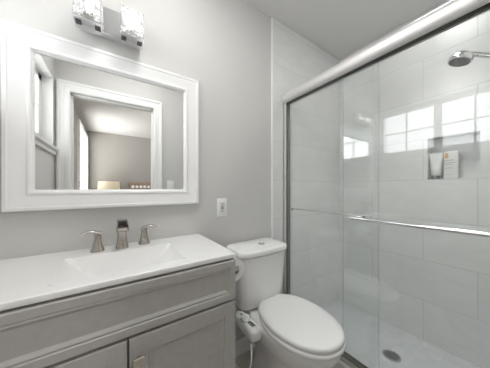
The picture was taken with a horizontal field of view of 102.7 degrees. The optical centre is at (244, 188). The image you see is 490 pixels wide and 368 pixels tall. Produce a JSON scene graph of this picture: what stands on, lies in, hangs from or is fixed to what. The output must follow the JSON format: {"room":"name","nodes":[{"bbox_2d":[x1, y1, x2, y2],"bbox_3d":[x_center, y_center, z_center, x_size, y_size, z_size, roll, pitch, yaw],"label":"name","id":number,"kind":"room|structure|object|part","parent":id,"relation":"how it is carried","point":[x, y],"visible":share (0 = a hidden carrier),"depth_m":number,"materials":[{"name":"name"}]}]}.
{"room":"bathroom","nodes":[
{"label":"bathroom","id":0,"kind":"room"},
{"bbox_2d":[0,0,270,340],"bbox_3d":[-0.482,-0.062,1.110,1.597,2.495,0.100,0,0,-34],"label":"wall","id":1,"kind":"structure","parent":0,"point":[224,46],"depth_m":1.20,"materials":[{"name":"grey paint"}]},
{"bbox_2d":[1,18,198,211],"bbox_3d":[-0.597,-0.272,0.953,0.766,0.722,0.032,0,0,-34],"label":"wall mirror","id":2,"kind":"object","parent":1,"relation":"attached to","point":[83,126],"visible":1,"depth_m":0.88,"materials":[{"name":"white paint"}]},
{"bbox_2d":[35,53,183,189],"bbox_3d":[-0.603,-0.272,0.961,0.604,0.560,0.004,0,0,-34],"label":"mirror glass","id":3,"kind":"object","parent":2,"relation":"attached to","point":[97,127],"depth_m":0.92,"materials":[{"name":"silver mirror"}]},
{"bbox_2d":[73,0,143,50],"bbox_3d":[-0.608,-0.757,0.892,0.253,0.140,0.119,0,0,-34],"label":"vanity light","id":4,"kind":"object","parent":1,"relation":"attached to","point":[93,18],"visible":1,"depth_m":0.90,"materials":[{"name":"silver metal"}]},
{"bbox_2d":[81,10,95,19],"bbox_3d":[-0.658,-0.717,0.825,0.048,0.024,0.036,0,0,-34],"label":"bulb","id":5,"kind":"object","parent":4,"relation":"attached to","point":[87,15],"depth_m":0.81,"materials":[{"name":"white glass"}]},
{"bbox_3d":[-0.664,-0.772,0.834,0.024,0.048,0.024,0,0,-34],"label":"bulb","id":6,"kind":"part","parent":4,"relation":"part of","materials":[{"name":"white glass"}]},
{"bbox_2d":[126,27,137,35],"bbox_3d":[-0.526,-0.717,0.914,0.048,0.024,0.036,0,0,-34],"label":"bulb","id":7,"kind":"object","parent":4,"relation":"attached to","point":[129,31],"depth_m":0.89,"materials":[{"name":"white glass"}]},
{"bbox_3d":[-0.532,-0.772,0.923,0.024,0.048,0.024,0,0,-34],"label":"bulb","id":8,"kind":"part","parent":4,"relation":"part of","materials":[{"name":"white glass"}]},
{"bbox_2d":[217,198,226,216],"bbox_3d":[-0.148,0.123,1.267,0.072,0.117,0.010,0,0,-34],"label":"wall outlet","id":9,"kind":"object","parent":1,"relation":"attached to","point":[221,202],"visible":1,"depth_m":1.26,"materials":[{"name":"white plastic"}]},
{"bbox_2d":[220,202,224,212],"bbox_3d":[-0.147,0.123,1.266,0.033,0.068,0.003,0,0,-34],"label":"receptacle","id":10,"kind":"object","parent":9,"relation":"attached to","point":[222,204],"depth_m":1.27,"materials":[{"name":"white plastic"}]},
{"bbox_2d":[235,336,254,357],"bbox_3d":[-0.036,1.087,1.340,0.577,0.097,0.014,0,0,-34],"label":"baseboard","id":11,"kind":"structure","parent":1,"relation":"attached to","point":[242,345],"depth_m":1.35,"materials":[{"name":"white paint"}]},
{"bbox_2d":[273,18,338,307],"bbox_3d":[0.610,-0.087,1.835,1.025,2.445,0.112,0,0,-34],"label":"tiled wall","id":12,"kind":"structure","parent":0,"point":[296,60],"depth_m":1.73,"materials":[{"name":"tile"}]},
{"bbox_2d":[271,17,272,237],"bbox_3d":[0.208,-0.087,1.504,0.012,2.445,0.014,0,0,-34],"label":"trim","id":13,"kind":"structure","parent":12,"relation":"attached to","point":[272,17],"depth_m":1.50,"materials":[{"name":"white paint"}]},
{"bbox_2d":[244,0,444,59],"bbox_3d":[0.309,-1.335,0.852,2.622,0.050,1.410,0,0,-34],"label":"ceiling","id":14,"kind":"structure","parent":0,"point":[340,28],"depth_m":1.49,"materials":[{"name":"white paint"}]},
{"bbox_2d":[235,299,479,367],"bbox_3d":[0.312,1.158,0.829,2.602,0.054,1.250,0,0,-34],"label":"floor","id":15,"kind":"structure","parent":0,"point":[367,335],"depth_m":1.41,"materials":[{"name":"tile"}]},
{"bbox_2d":[0,258,238,367],"bbox_3d":[-0.446,0.716,0.792,0.846,0.838,0.460,0,0,-34],"label":"vanity cabinet","id":16,"kind":"object","parent":15,"relation":"on","point":[185,318],"visible":0.81,"depth_m":0.62,"materials":[{"name":"grey paint"}]},
{"bbox_3d":[-0.530,0.749,0.508,0.386,0.562,0.030,0,0,-34],"label":"door","id":17,"kind":"part","parent":16,"relation":"part of","materials":[{"name":"grey paint"}]},
{"bbox_2d":[0,234,235,310],"bbox_3d":[-0.509,0.332,0.769,0.849,0.119,0.434,0,0,-34],"label":"sink","id":18,"kind":"object","parent":16,"relation":"in","point":[28,280],"visible":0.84,"depth_m":0.72,"materials":[{"name":"stone"}]},
{"bbox_2d":[80,219,156,252],"bbox_3d":[-0.552,0.207,0.884,0.299,0.129,0.130,0,0,-34],"label":"faucet","id":19,"kind":"object","parent":18,"relation":"on","point":[122,226],"visible":1,"depth_m":0.88,"materials":[{"name":"silver metal"}]},
{"bbox_3d":[-0.655,0.226,0.844,0.083,0.092,0.050,0,0,-34],"label":"handle","id":20,"kind":"part","parent":19,"relation":"part of","materials":[{"name":"silver metal"}]},
{"bbox_3d":[-0.548,0.207,0.876,0.052,0.129,0.111,0,0,-34],"label":"spout","id":21,"kind":"part","parent":19,"relation":"part of","materials":[{"name":"silver metal"}]},
{"bbox_3d":[-0.484,0.226,0.978,0.083,0.092,0.050,0,0,-34],"label":"handle","id":22,"kind":"part","parent":19,"relation":"part of","materials":[{"name":"silver metal"}]},
{"bbox_3d":[-0.330,0.536,0.610,0.034,0.034,0.028,0,0,-34],"label":"knob","id":23,"kind":"part","parent":16,"relation":"part of","materials":[{"name":"silver metal"}]},
{"bbox_3d":[-0.207,0.749,0.725,0.385,0.562,0.030,0,0,-34],"label":"door","id":24,"kind":"part","parent":16,"relation":"part of","materials":[{"name":"grey paint"}]},
{"bbox_2d":[234,257,243,280],"bbox_3d":[-0.074,0.390,0.974,0.106,0.106,0.101,0,0,-34],"label":"toilet paper","id":25,"kind":"object","parent":16,"relation":"hanging from","point":[238,262],"visible":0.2,"depth_m":0.95,"materials":[{"name":"white paper"}]},
{"bbox_2d":[226,238,345,367],"bbox_3d":[0.211,0.744,1.099,0.417,0.782,0.646,0,0,-34],"label":"toilet","id":26,"kind":"object","parent":15,"relation":"on","point":[296,332],"visible":0.9,"depth_m":1.07,"materials":[{"name":"white ceramic"}]},
{"bbox_2d":[235,311,260,367],"bbox_3d":[0.015,0.832,1.067,0.123,0.276,0.205,0,0,-34],"label":"bidet attachment","id":27,"kind":"object","parent":26,"relation":"attached to","point":[249,327],"visible":0.94,"depth_m":1.03,"materials":[{"name":"white plastic"}]},
{"bbox_3d":[0.001,0.703,1.072,0.050,0.018,0.050,0,0,-34],"label":"knob","id":28,"kind":"part","parent":27,"relation":"part of","materials":[{"name":"white plastic"}]},
{"bbox_3d":[0.009,0.744,1.062,0.171,0.087,0.070,0,0,44],"label":"control panel","id":29,"kind":"part","parent":27,"relation":"part of","materials":[{"name":"white plastic"}]},
{"bbox_3d":[0.081,0.378,1.261,0.376,0.040,0.232,0,0,-34],"label":"tank lid","id":30,"kind":"part","parent":26,"relation":"part of","materials":[{"name":"white ceramic"}]},
{"bbox_3d":[0.081,0.564,1.261,0.354,0.327,0.217,0,0,-34],"label":"tank","id":31,"kind":"part","parent":26,"relation":"part of","materials":[{"name":"white ceramic"}]},
{"bbox_3d":[0.241,0.932,1.104,0.350,0.405,0.595,0,0,-34],"label":"bowl","id":32,"kind":"part","parent":26,"relation":"part of","materials":[{"name":"white ceramic"}]},
{"bbox_3d":[0.282,0.687,1.042,0.354,0.030,0.464,0,0,-34],"label":"seat lid","id":33,"kind":"part","parent":26,"relation":"part of","materials":[{"name":"white plastic"}]},
{"bbox_3d":[0.285,0.716,1.038,0.362,0.022,0.463,0,0,-34],"label":"seat","id":34,"kind":"part","parent":26,"relation":"part of","materials":[{"name":"white plastic"}]},
{"bbox_2d":[333,350,369,367],"bbox_3d":[0.658,1.077,1.091,0.120,0.115,1.175,0,0,-34],"label":"shower curb","id":35,"kind":"object","parent":15,"relation":"on","point":[340,364],"visible":0.04,"depth_m":1.14,"materials":[{"name":"stone"}]},
{"bbox_2d":[281,0,489,367],"bbox_3d":[0.650,0.133,1.085,0.130,1.772,1.176,0,0,-33],"label":"shower door","id":36,"kind":"structure","parent":35,"relation":"on","point":[453,13],"depth_m":1.01,"materials":[{"name":"silver metal"}]},
{"bbox_3d":[0.523,0.170,1.306,0.006,1.682,0.655,0,0,-34],"label":"glass panel","id":37,"kind":"part","parent":36,"relation":"part of","materials":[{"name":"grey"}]},
{"bbox_3d":[0.647,-0.713,1.083,0.080,0.080,1.174,0,0,-34],"label":"header rail","id":38,"kind":"part","parent":36,"relation":"part of","materials":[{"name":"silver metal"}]},
{"bbox_2d":[382,349,400,362],"bbox_3d":[0.990,1.129,1.324,0.104,0.004,0.104,0,0,-34],"label":"shower drain","id":39,"kind":"object","parent":15,"relation":"on","point":[390,355],"visible":1,"depth_m":1.32,"materials":[{"name":"silver metal"}]},
{"bbox_2d":[339,0,489,367],"bbox_3d":[1.345,-0.087,1.552,0.120,2.445,1.178,0,0,-34],"label":"wall","id":40,"kind":"structure","parent":0,"point":[409,106],"depth_m":1.48,"materials":[{"name":"tile"}]},
{"bbox_2d":[429,152,442,178],"bbox_3d":[1.396,-0.162,1.432,0.060,0.192,0.044,0,0,20],"label":"tube","id":41,"kind":"object","parent":40,"relation":"in","point":[436,159],"visible":0.9,"depth_m":1.42,"materials":[{"name":"white plastic"}]},
{"bbox_2d":[444,151,458,178],"bbox_3d":[1.438,-0.161,1.366,0.044,0.192,0.070,0,0,-34],"label":"box","id":42,"kind":"object","parent":40,"relation":"in","point":[451,158],"visible":0.99,"depth_m":1.35,"materials":[{"name":"white cardboard"}]},
{"bbox_3d":[1.328,-0.089,0.837,0.705,2.441,0.010,0,0,-34],"label":"tiled wall","id":43,"kind":"structure","parent":0,"visible":0},
{"bbox_2d":[447,50,489,66],"bbox_3d":[1.208,-0.630,0.952,0.099,0.194,0.320,0,0,-34],"label":"shower","id":44,"kind":"object","parent":43,"relation":"attached to","point":[462,58],"visible":1,"depth_m":1.01,"materials":[{"name":"silver metal"}]},
{"bbox_3d":[1.234,-0.625,0.934,0.064,0.185,0.261,0,0,-34],"label":"shower arm","id":45,"kind":"part","parent":44,"relation":"part of","materials":[{"name":"silver metal"}]}
]}

